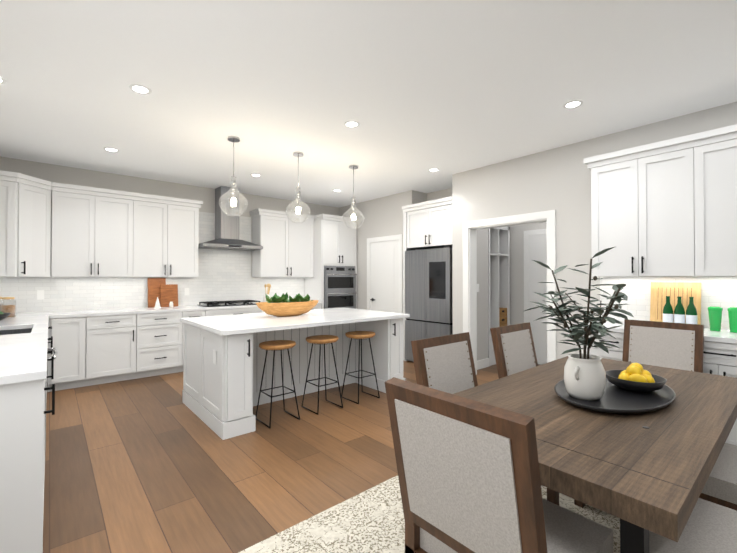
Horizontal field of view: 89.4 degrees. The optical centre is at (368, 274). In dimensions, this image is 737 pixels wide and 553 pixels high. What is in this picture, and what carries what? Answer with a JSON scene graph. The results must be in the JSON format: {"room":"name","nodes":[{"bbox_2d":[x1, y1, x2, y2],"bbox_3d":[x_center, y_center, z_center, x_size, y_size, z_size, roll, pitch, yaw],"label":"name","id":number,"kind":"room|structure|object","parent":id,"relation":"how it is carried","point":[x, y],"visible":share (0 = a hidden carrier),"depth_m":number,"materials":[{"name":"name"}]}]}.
{"room":"kitchen","nodes":[
{"label":"kitchen","id":0,"kind":"room"},
{"bbox_2d":[0,156,338,381],"bbox_3d":[-2.132,-0.012,6.716,6.720,2.850,0.180,0,-1,-41],"label":"wall","id":1,"kind":"structure","parent":0,"point":[75,176],"depth_m":5.55,"materials":[{"name":"grey paint"}]},
{"bbox_2d":[0,174,15,276],"bbox_3d":[-4.297,-0.538,4.324,0.300,1.118,0.632,0,-1,-41],"label":"upper cabinet","id":2,"kind":"object","parent":1,"relation":"attached to","point":[7,181],"depth_m":4.15,"materials":[{"name":"white wood"}]},
{"bbox_2d":[16,178,59,276],"bbox_3d":[-4.060,-0.536,4.526,0.439,1.118,0.632,0,-1,-41],"label":"upper cabinet","id":3,"kind":"object","parent":1,"relation":"attached to","point":[37,223],"depth_m":4.45,"materials":[{"name":"white wood"}]},
{"bbox_2d":[60,186,139,276],"bbox_3d":[-3.697,-0.532,5.004,0.986,1.118,0.379,0,-1,-41],"label":"upper cabinet","id":4,"kind":"object","parent":1,"relation":"attached to","point":[79,231],"depth_m":4.91,"materials":[{"name":"white wood"}]},
{"bbox_2d":[0,212,303,312],"bbox_3d":[-2.946,-0.264,5.901,4.419,1.540,0.005,0,-1,-41],"label":"wall tiles","id":5,"kind":"structure","parent":1,"relation":"attached to","point":[224,275],"depth_m":5.89,"materials":[{"name":"white tile"}]},
{"bbox_2d":[37,290,43,299],"bbox_3d":[-4.224,0.257,4.797,0.070,0.120,0.004,0,-1,-41],"label":"electrical outlet plate","id":6,"kind":"object","parent":5,"relation":"attached to","point":[40,294],"depth_m":4.79,"materials":[{"name":"white plastic"}]},
{"bbox_2d":[140,198,199,276],"bbox_3d":[-3.072,-0.528,5.557,0.922,1.118,0.350,0,-1,-41],"label":"upper cabinet","id":7,"kind":"object","parent":1,"relation":"attached to","point":[169,230],"depth_m":5.45,"materials":[{"name":"white wood"}]},
{"bbox_2d":[198,186,262,250],"bbox_3d":[-2.293,-0.933,6.127,0.960,1.010,0.502,0,-1,-41],"label":"range hood","id":8,"kind":"object","parent":1,"relation":"attached to","point":[226,232],"visible":0.85,"depth_m":6.08,"materials":[{"name":"silver metal"}]},
{"bbox_2d":[252,210,313,276],"bbox_3d":[-1.558,-0.517,6.853,1.066,1.118,0.350,0,-1,-41],"label":"upper cabinet","id":9,"kind":"object","parent":1,"relation":"attached to","point":[288,246],"depth_m":6.65,"materials":[{"name":"white wood"}]},
{"bbox_2d":[43,360,538,552],"bbox_3d":[1.355,1.408,2.490,6.900,0.060,11.120,0,-1,-41],"label":"floor","id":10,"kind":"structure","parent":0,"point":[153,464],"depth_m":2.68,"materials":[{"name":"brown wood"}]},
{"bbox_2d":[0,357,47,552],"bbox_3d":[-1.948,0.932,1.789,0.590,0.880,0.545,0,-1,-41],"label":"base cabinet","id":11,"kind":"object","parent":10,"relation":"on","point":[23,411],"depth_m":1.73,"materials":[{"name":"white wood"}]},
{"bbox_2d":[48,316,95,395],"bbox_3d":[-3.791,0.956,4.705,0.444,0.880,0.692,0,-1,-41],"label":"base cabinet","id":12,"kind":"object","parent":10,"relation":"on","point":[88,351],"depth_m":4.52,"materials":[{"name":"white wood"}]},
{"bbox_2d":[0,314,51,384],"bbox_3d":[-2.860,0.481,2.865,0.597,0.040,3.420,0,-1,-41],"label":"countertop","id":13,"kind":"structure","parent":12,"relation":"on","point":[23,357],"depth_m":2.28,"materials":[{"name":"stone"}]},
{"bbox_2d":[0,311,10,319],"bbox_3d":[-3.900,0.424,3.871,0.270,0.090,0.270,0,-1,-41],"label":"fruit bowl","id":14,"kind":"object","parent":13,"relation":"on","point":[3,315],"visible":1,"depth_m":3.88,"materials":[{"name":"black ceramic"}]},
{"bbox_2d":[0,328,31,334],"bbox_3d":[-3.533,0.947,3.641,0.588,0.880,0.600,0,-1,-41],"label":"sink","id":15,"kind":"object","parent":13,"relation":"in","point":[16,331],"depth_m":3.46,"materials":[{"name":"grey metal"}]},
{"bbox_2d":[96,314,139,384],"bbox_3d":[-3.514,0.959,4.988,0.601,0.880,0.622,0,-1,-41],"label":"base cabinet","id":16,"kind":"object","parent":10,"relation":"on","point":[116,335],"depth_m":4.82,"materials":[{"name":"white wood"}]},
{"bbox_2d":[136,311,187,378],"bbox_3d":[-3.072,0.962,5.366,0.685,0.880,0.622,0,-1,-41],"label":"base cabinet","id":17,"kind":"object","parent":10,"relation":"on","point":[159,345],"depth_m":5.14,"materials":[{"name":"white wood"}]},
{"bbox_2d":[188,310,207,316],"bbox_3d":[-2.740,0.964,5.650,0.315,0.880,0.622,0,-1,-41],"label":"base cabinet","id":18,"kind":"object","parent":10,"relation":"on","point":[201,313],"depth_m":5.46,"materials":[{"name":"white"}]},
{"bbox_2d":[208,307,264,315],"bbox_3d":[-2.258,0.968,6.063,1.080,0.880,0.622,0,-1,-41],"label":"base cabinet","id":19,"kind":"object","parent":10,"relation":"on","point":[240,310],"depth_m":5.80,"materials":[{"name":"white"}]},
{"bbox_2d":[255,340,299,427],"bbox_3d":[-0.873,1.018,3.574,0.356,0.734,0.328,0,-1,-41],"label":"stool","id":20,"kind":"object","parent":10,"relation":"on","point":[278,345],"visible":0.98,"depth_m":3.56,"materials":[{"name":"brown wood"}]},
{"bbox_2d":[182,318,404,439],"bbox_3d":[-0.794,0.953,4.313,2.197,0.880,1.342,0,-1,-41],"label":"kitchen island","id":21,"kind":"object","parent":10,"relation":"on","point":[222,377],"visible":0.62,"depth_m":4.04,"materials":[{"name":"white wood"}]},
{"bbox_2d":[180,307,409,335],"bbox_3d":[-0.783,0.493,4.304,2.240,0.040,1.335,0,-1,-41],"label":"island countertop","id":22,"kind":"structure","parent":21,"relation":"on","point":[226,325],"depth_m":3.93,"materials":[{"name":"stone"}]},
{"bbox_2d":[256,300,318,316],"bbox_3d":[-0.922,0.390,4.314,0.800,0.165,0.304,0,-1,-41],"label":"dough bowl","id":23,"kind":"object","parent":22,"relation":"on","point":[287,309],"visible":0.98,"depth_m":4.18,"materials":[{"name":"brown wood"}]},
{"bbox_2d":[265,293,312,302],"bbox_3d":[-0.915,0.284,4.325,0.617,0.200,0.241,0,-1,-41],"label":"artichokes","id":24,"kind":"object","parent":23,"relation":"in","point":[275,298],"visible":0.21,"depth_m":4.25,"materials":[{"name":"green food"}]},
{"bbox_2d":[311,304,320,309],"bbox_3d":[-1.295,0.974,6.887,0.606,0.880,0.622,0,-1,-41],"label":"base cabinet","id":25,"kind":"object","parent":10,"relation":"on","point":[318,306],"depth_m":6.81,"materials":[{"name":"white"}]},
{"bbox_2d":[16,302,321,318],"bbox_3d":[-2.735,0.504,5.649,4.407,0.040,0.635,0,-1,-41],"label":"countertop","id":26,"kind":"structure","parent":25,"relation":"on","point":[122,311],"depth_m":5.02,"materials":[{"name":"stone"}]},
{"bbox_2d":[0,297,15,316],"bbox_3d":[-4.046,0.359,4.181,0.130,0.225,0.130,0,-1,-41],"label":"canister","id":27,"kind":"object","parent":26,"relation":"on","point":[6,308],"visible":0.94,"depth_m":4.15,"materials":[{"name":"clear glass"}]},
{"bbox_2d":[154,297,160,307],"bbox_3d":[-3.076,0.400,5.431,0.090,0.165,0.090,0,-1,-41],"label":"cone","id":28,"kind":"object","parent":26,"relation":"on","point":[157,304],"visible":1,"depth_m":5.41,"materials":[{"name":"white ceramic"}]},
{"bbox_2d":[147,278,177,307],"bbox_3d":[-3.116,0.265,5.648,0.400,0.439,0.098,0,-1,-41],"label":"cutting boards","id":29,"kind":"object","parent":26,"relation":"on","point":[163,292],"visible":0.85,"depth_m":5.62,"materials":[{"name":"brown wood"}]},
{"bbox_2d":[198,300,259,306],"bbox_3d":[-2.256,0.459,6.080,0.890,0.057,0.460,0,-1,-41],"label":"cooktop","id":30,"kind":"object","parent":26,"relation":"in","point":[225,303],"visible":1,"depth_m":5.99,"materials":[{"name":"grey metal"}]},
{"bbox_2d":[263,284,270,301],"bbox_3d":[-1.797,0.322,6.605,0.130,0.341,0.121,0,-1,-41],"label":"utensil crock","id":31,"kind":"object","parent":26,"relation":"on","point":[268,290],"visible":0.69,"depth_m":6.57,"materials":[{"name":"white ceramic"}]},
{"bbox_2d":[302,335,342,414],"bbox_3d":[-0.485,1.021,3.905,0.356,0.734,0.328,0,-1,-41],"label":"stool","id":32,"kind":"object","parent":10,"relation":"on","point":[320,340],"visible":1,"depth_m":3.89,"materials":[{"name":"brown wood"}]},
{"bbox_2d":[304,214,357,308],"bbox_3d":[-0.718,0.148,7.330,0.830,2.540,0.708,0,-1,-41],"label":"tall cabinet","id":33,"kind":"object","parent":10,"relation":"on","point":[332,283],"visible":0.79,"depth_m":7.06,"materials":[{"name":"white painted wood"},{"name":"black metal"}]},
{"bbox_2d":[341,331,379,403],"bbox_3d":[-0.092,1.024,4.215,0.356,0.734,0.328,0,-1,-41],"label":"stool","id":34,"kind":"object","parent":10,"relation":"on","point":[360,335],"visible":0.98,"depth_m":4.20,"materials":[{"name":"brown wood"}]},
{"bbox_2d":[402,196,451,360],"bbox_3d":[1.117,0.137,5.955,0.631,2.540,1.008,0,-1,-41],"label":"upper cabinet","id":35,"kind":"object","parent":10,"relation":"on","point":[427,224],"visible":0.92,"depth_m":5.80,"materials":[{"name":"white wood"}]},
{"bbox_2d":[405,246,452,361],"bbox_3d":[1.123,0.494,5.924,0.638,1.825,0.900,0,-1,-41],"label":"fridge","id":36,"kind":"object","parent":10,"relation":"on","point":[428,292],"visible":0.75,"depth_m":5.70,"materials":[{"name":"grey metal"}]},
{"bbox_2d":[239,475,619,552],"bbox_3d":[1.391,1.363,1.487,3.350,0.012,3.150,0,-1,-41],"label":"rug","id":37,"kind":"object","parent":10,"relation":"on","point":[371,520],"depth_m":2.01,"materials":[{"name":"beige carpet"}]},
{"bbox_2d":[411,332,558,505],"bbox_3d":[0.628,0.864,2.036,0.510,0.996,0.610,0,-1,-41],"label":"chair","id":38,"kind":"object","parent":37,"relation":"on","point":[444,363],"visible":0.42,"depth_m":2.18,"materials":[{"name":"beige fabric"}]},
{"bbox_2d":[385,377,612,552],"bbox_3d":[0.449,0.857,1.284,0.610,0.996,0.510,0,-1,-41],"label":"chair","id":39,"kind":"object","parent":37,"relation":"on","point":[468,475],"visible":1,"depth_m":1.10,"materials":[{"name":"beige fabric"}]},
{"bbox_2d":[490,322,585,507],"bbox_3d":[1.251,0.868,2.570,0.510,0.996,0.610,0,-1,-41],"label":"chair","id":40,"kind":"object","parent":37,"relation":"on","point":[514,349],"visible":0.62,"depth_m":2.69,"materials":[{"name":"grey fabric"}]},
{"bbox_2d":[454,356,736,552],"bbox_3d":[1.186,0.983,1.914,1.910,0.755,0.960,0,-1,-41],"label":"dining table","id":41,"kind":"object","parent":37,"relation":"on","point":[641,475],"visible":0.52,"depth_m":1.34,"materials":[{"name":"brown wood"}]},
{"bbox_2d":[554,377,675,413],"bbox_3d":[1.237,0.590,1.881,0.770,0.030,0.477,0,-1,-41],"label":"tray","id":42,"kind":"object","parent":41,"relation":"on","point":[614,399],"visible":0.71,"depth_m":1.76,"materials":[{"name":"black ceramic"}]},
{"bbox_2d":[564,353,605,400],"bbox_3d":[1.054,0.495,1.818,0.219,0.195,0.179,0,-1,-41],"label":"vase","id":43,"kind":"object","parent":42,"relation":"on","point":[584,379],"visible":0.98,"depth_m":1.75,"materials":[{"name":"white ceramic"}]},
{"bbox_2d":[525,247,633,358],"bbox_3d":[1.040,0.208,1.799,0.604,0.669,0.473,0,-1,-41],"label":"plant","id":44,"kind":"object","parent":43,"relation":"in","point":[576,334],"visible":0.98,"depth_m":1.78,"materials":[{"name":"green plant"}]},
{"bbox_2d":[605,370,666,392],"bbox_3d":[1.391,0.561,1.948,0.269,0.065,0.269,0,-1,-41],"label":"lemon bowl","id":45,"kind":"object","parent":42,"relation":"on","point":[633,386],"visible":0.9,"depth_m":1.87,"materials":[{"name":"black ceramic"}]},
{"bbox_2d":[618,363,654,382],"bbox_3d":[1.395,0.520,1.946,0.187,0.114,0.161,0,-1,-41],"label":"lemons","id":46,"kind":"object","parent":45,"relation":"in","point":[635,372],"visible":0.83,"depth_m":1.91,"materials":[{"name":"yellow food"}]},
{"bbox_2d":[622,319,703,372],"bbox_3d":[2.134,0.870,2.792,0.610,0.996,0.510,0,-1,-41],"label":"end chair","id":47,"kind":"object","parent":37,"relation":"on","point":[680,346],"visible":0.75,"depth_m":2.92,"materials":[{"name":"beige fabric"}]},
{"bbox_2d":[649,498,736,552],"bbox_3d":[1.254,0.856,1.151,0.510,0.996,0.610,0,-1,-41],"label":"chair","id":48,"kind":"object","parent":37,"relation":"on","point":[710,527],"visible":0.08,"depth_m":1.27,"materials":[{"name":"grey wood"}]},
{"bbox_2d":[699,443,736,510],"bbox_3d":[1.832,0.860,1.645,0.510,0.996,0.610,0,-1,-41],"label":"chair","id":49,"kind":"object","parent":37,"relation":"on","point":[720,487],"visible":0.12,"depth_m":1.64,"materials":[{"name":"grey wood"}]},
{"bbox_2d":[488,227,509,365],"bbox_3d":[1.953,0.308,6.091,0.620,2.200,0.422,0,-1,-41],"label":"locker","id":50,"kind":"object","parent":10,"relation":"on","point":[498,267],"visible":0.31,"depth_m":6.03,"materials":[{"name":"white wood"}]},
{"bbox_2d":[499,307,506,326],"bbox_3d":[2.085,0.751,6.173,0.260,0.413,0.324,0,-1,-41],"label":"crates","id":51,"kind":"object","parent":50,"relation":"in","point":[502,316],"visible":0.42,"depth_m":6.05,"materials":[{"name":"brown wood"}]},
{"bbox_2d":[579,329,736,445],"bbox_3d":[3.663,0.933,1.968,0.661,0.880,4.520,0,-1,-41],"label":"buffet","id":52,"kind":"object","parent":10,"relation":"on","point":[719,358],"visible":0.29,"depth_m":2.79,"materials":[{"name":"white wood"}]},
{"bbox_2d":[577,321,736,343],"bbox_3d":[3.670,0.473,1.987,0.630,0.040,4.535,0,-1,-41],"label":"countertop","id":53,"kind":"structure","parent":52,"relation":"on","point":[724,336],"depth_m":2.94,"materials":[{"name":"stone"}]},
{"bbox_2d":[663,296,673,322],"bbox_3d":[2.675,0.327,3.325,0.077,0.275,0.077,0,-1,-41],"label":"bottle","id":54,"kind":"object","parent":53,"relation":"on","point":[668,315],"visible":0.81,"depth_m":3.30,"materials":[{"name":"green glass"}]},
{"bbox_2d":[650,282,700,324],"bbox_3d":[2.806,0.267,3.411,0.070,0.400,0.360,0,-1,-41],"label":"board","id":55,"kind":"object","parent":53,"relation":"on","point":[661,291],"visible":0.58,"depth_m":3.42,"materials":[{"name":"brown wood"}]},
{"bbox_2d":[674,296,684,322],"bbox_3d":[2.727,0.327,3.264,0.077,0.275,0.077,0,-1,-41],"label":"bottle","id":56,"kind":"object","parent":53,"relation":"on","point":[679,313],"visible":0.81,"depth_m":3.25,"materials":[{"name":"green glass"}]},
{"bbox_2d":[686,297,696,323],"bbox_3d":[2.779,0.326,3.204,0.077,0.275,0.077,0,-1,-41],"label":"bottle","id":57,"kind":"object","parent":53,"relation":"on","point":[691,314],"visible":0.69,"depth_m":3.18,"materials":[{"name":"green glass"}]},
{"bbox_2d":[708,306,722,330],"bbox_3d":[2.877,0.363,3.089,0.092,0.200,0.092,0,-1,-41],"label":"tumbler","id":58,"kind":"object","parent":53,"relation":"on","point":[715,315],"visible":1,"depth_m":3.06,"materials":[{"name":"green plastic"}]},
{"bbox_2d":[727,307,736,332],"bbox_3d":[2.955,0.362,2.998,0.092,0.200,0.092,0,-1,-41],"label":"tumbler","id":59,"kind":"object","parent":53,"relation":"on","point":[732,313],"visible":1,"depth_m":2.98,"materials":[{"name":"green glass"}]},
{"bbox_2d":[0,0,736,207],"bbox_3d":[1.355,-1.502,2.514,6.900,0.060,11.120,0,-1,-41],"label":"ceiling","id":60,"kind":"structure","parent":0,"point":[417,90],"depth_m":2.84,"materials":[{"name":"white paint"}]},
{"bbox_2d":[0,77,6,83],"bbox_3d":[-2.808,-1.468,2.781,0.154,0.003,0.154,0,0,4],"label":"recessed light","id":61,"kind":"object","parent":60,"relation":"in","point":[2,81],"depth_m":2.82,"materials":[{"name":"white plastic"}]},
{"bbox_2d":[103,147,118,151],"bbox_3d":[-2.986,-1.455,4.326,0.154,0.003,0.154,0,0,4],"label":"recessed light","id":62,"kind":"object","parent":60,"relation":"in","point":[105,148],"depth_m":4.31,"materials":[{"name":"white plastic"}]},
{"bbox_2d":[129,84,151,93],"bbox_3d":[-1.803,-1.466,2.944,0.154,0.003,0.154,0,0,4],"label":"recessed light","id":63,"kind":"object","parent":60,"relation":"in","point":[140,89],"depth_m":2.94,"materials":[{"name":"white plastic"}]},
{"bbox_2d":[219,136,247,215],"bbox_3d":[-1.436,-1.046,3.965,0.296,0.827,0.296,0,-1,-41],"label":"pendant light","id":64,"kind":"object","parent":60,"relation":"hanging from","point":[233,139],"visible":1,"depth_m":3.95,"materials":[{"name":"clear glass"}]},
{"bbox_2d":[286,152,310,222],"bbox_3d":[-0.841,-1.042,4.454,0.296,0.827,0.296,0,-1,-41],"label":"pendant light","id":65,"kind":"object","parent":60,"relation":"hanging from","point":[298,189],"visible":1,"depth_m":4.43,"materials":[{"name":"clear glass"}]},
{"bbox_2d":[344,121,359,127],"bbox_3d":[-0.162,-1.461,3.610,0.154,0.003,0.154,0,0,4],"label":"recessed light","id":66,"kind":"object","parent":60,"relation":"in","point":[351,124],"depth_m":3.61,"materials":[{"name":"white plastic"}]},
{"bbox_2d":[342,165,364,228],"bbox_3d":[-0.199,-1.037,4.957,0.296,0.827,0.296,0,-1,-41],"label":"pendant light","id":67,"kind":"object","parent":60,"relation":"hanging from","point":[353,202],"visible":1,"depth_m":4.94,"materials":[{"name":"clear glass"}]},
{"bbox_2d":[428,168,438,171],"bbox_3d":[0.900,-1.448,5.138,0.154,0.003,0.154,0,-1,40],"label":"recessed light","id":68,"kind":"object","parent":60,"relation":"in","point":[432,169],"depth_m":5.13,"materials":[{"name":"white plastic"}]},
{"bbox_2d":[563,100,582,108],"bbox_3d":[1.756,-1.464,3.199,0.154,0.003,0.154,0,-1,40],"label":"recessed light","id":69,"kind":"object","parent":60,"relation":"in","point":[575,103],"depth_m":3.19,"materials":[{"name":"white plastic"}]},
{"bbox_2d":[339,188,487,358],"bbox_3d":[0.609,-0.011,6.811,0.470,2.850,3.240,0,-1,-41],"label":"wall","id":70,"kind":"structure","parent":0,"point":[383,216],"depth_m":6.87,"materials":[{"name":"grey paint"}]},
{"bbox_2d":[367,234,402,312],"bbox_3d":[0.263,0.354,6.802,0.064,2.120,0.940,0,-1,-41],"label":"door","id":71,"kind":"structure","parent":70,"relation":"attached to","point":[385,276],"depth_m":6.78,"materials":[{"name":"white wood"}]},
{"bbox_2d":[507,222,545,364],"bbox_3d":[2.868,-0.020,5.717,0.120,2.850,2.440,0,-1,-41],"label":"wall","id":72,"kind":"structure","parent":0,"point":[516,274],"depth_m":6.10,"materials":[{"name":"grey paint"}]},
{"bbox_2d":[524,229,546,364],"bbox_3d":[2.834,0.344,5.646,0.020,2.120,0.980,0,-1,-41],"label":"door","id":73,"kind":"structure","parent":72,"relation":"attached to","point":[535,248],"depth_m":5.86,"materials":[{"name":"white wood"}]},
{"bbox_2d":[452,102,736,360],"bbox_3d":[3.949,-0.046,2.655,0.640,2.850,7.680,0,-1,-41],"label":"wall","id":74,"kind":"structure","parent":0,"point":[558,179],"depth_m":4.25,"materials":[{"name":"grey paint"}]},
{"bbox_2d":[477,358,488,369],"bbox_3d":[1.640,1.338,5.541,0.540,0.130,0.015,0,-1,-41],"label":"baseboard","id":75,"kind":"structure","parent":74,"relation":"attached to","point":[482,363],"depth_m":5.58,"materials":[{"name":"white wood"}]},
{"bbox_2d":[463,210,555,374],"bbox_3d":[1.802,0.327,4.792,0.200,2.140,1.255,0,-1,-41],"label":"trim","id":76,"kind":"structure","parent":74,"relation":"attached to","point":[471,228],"depth_m":4.99,"materials":[{"name":"white wood"}]},
{"bbox_2d":[588,144,683,276],"bbox_3d":[2.592,-0.545,3.462,0.360,1.118,0.835,0,-1,-41],"label":"upper cabinet","id":77,"kind":"object","parent":74,"relation":"attached to","point":[665,208],"depth_m":3.37,"materials":[{"name":"white wood"}]},
{"bbox_2d":[600,276,736,328],"bbox_3d":[3.913,0.234,2.197,0.005,0.482,4.535,0,-1,-41],"label":"wall tiles","id":78,"kind":"structure","parent":74,"relation":"attached to","point":[719,291],"depth_m":3.51,"materials":[{"name":"white tile"}]},
{"bbox_2d":[680,128,736,275],"bbox_3d":[3.075,-0.550,2.898,0.360,1.118,0.890,0,-1,-41],"label":"upper cabinet","id":79,"kind":"object","parent":74,"relation":"attached to","point":[708,164],"depth_m":3.01,"materials":[{"name":"white wood"}]}
]}

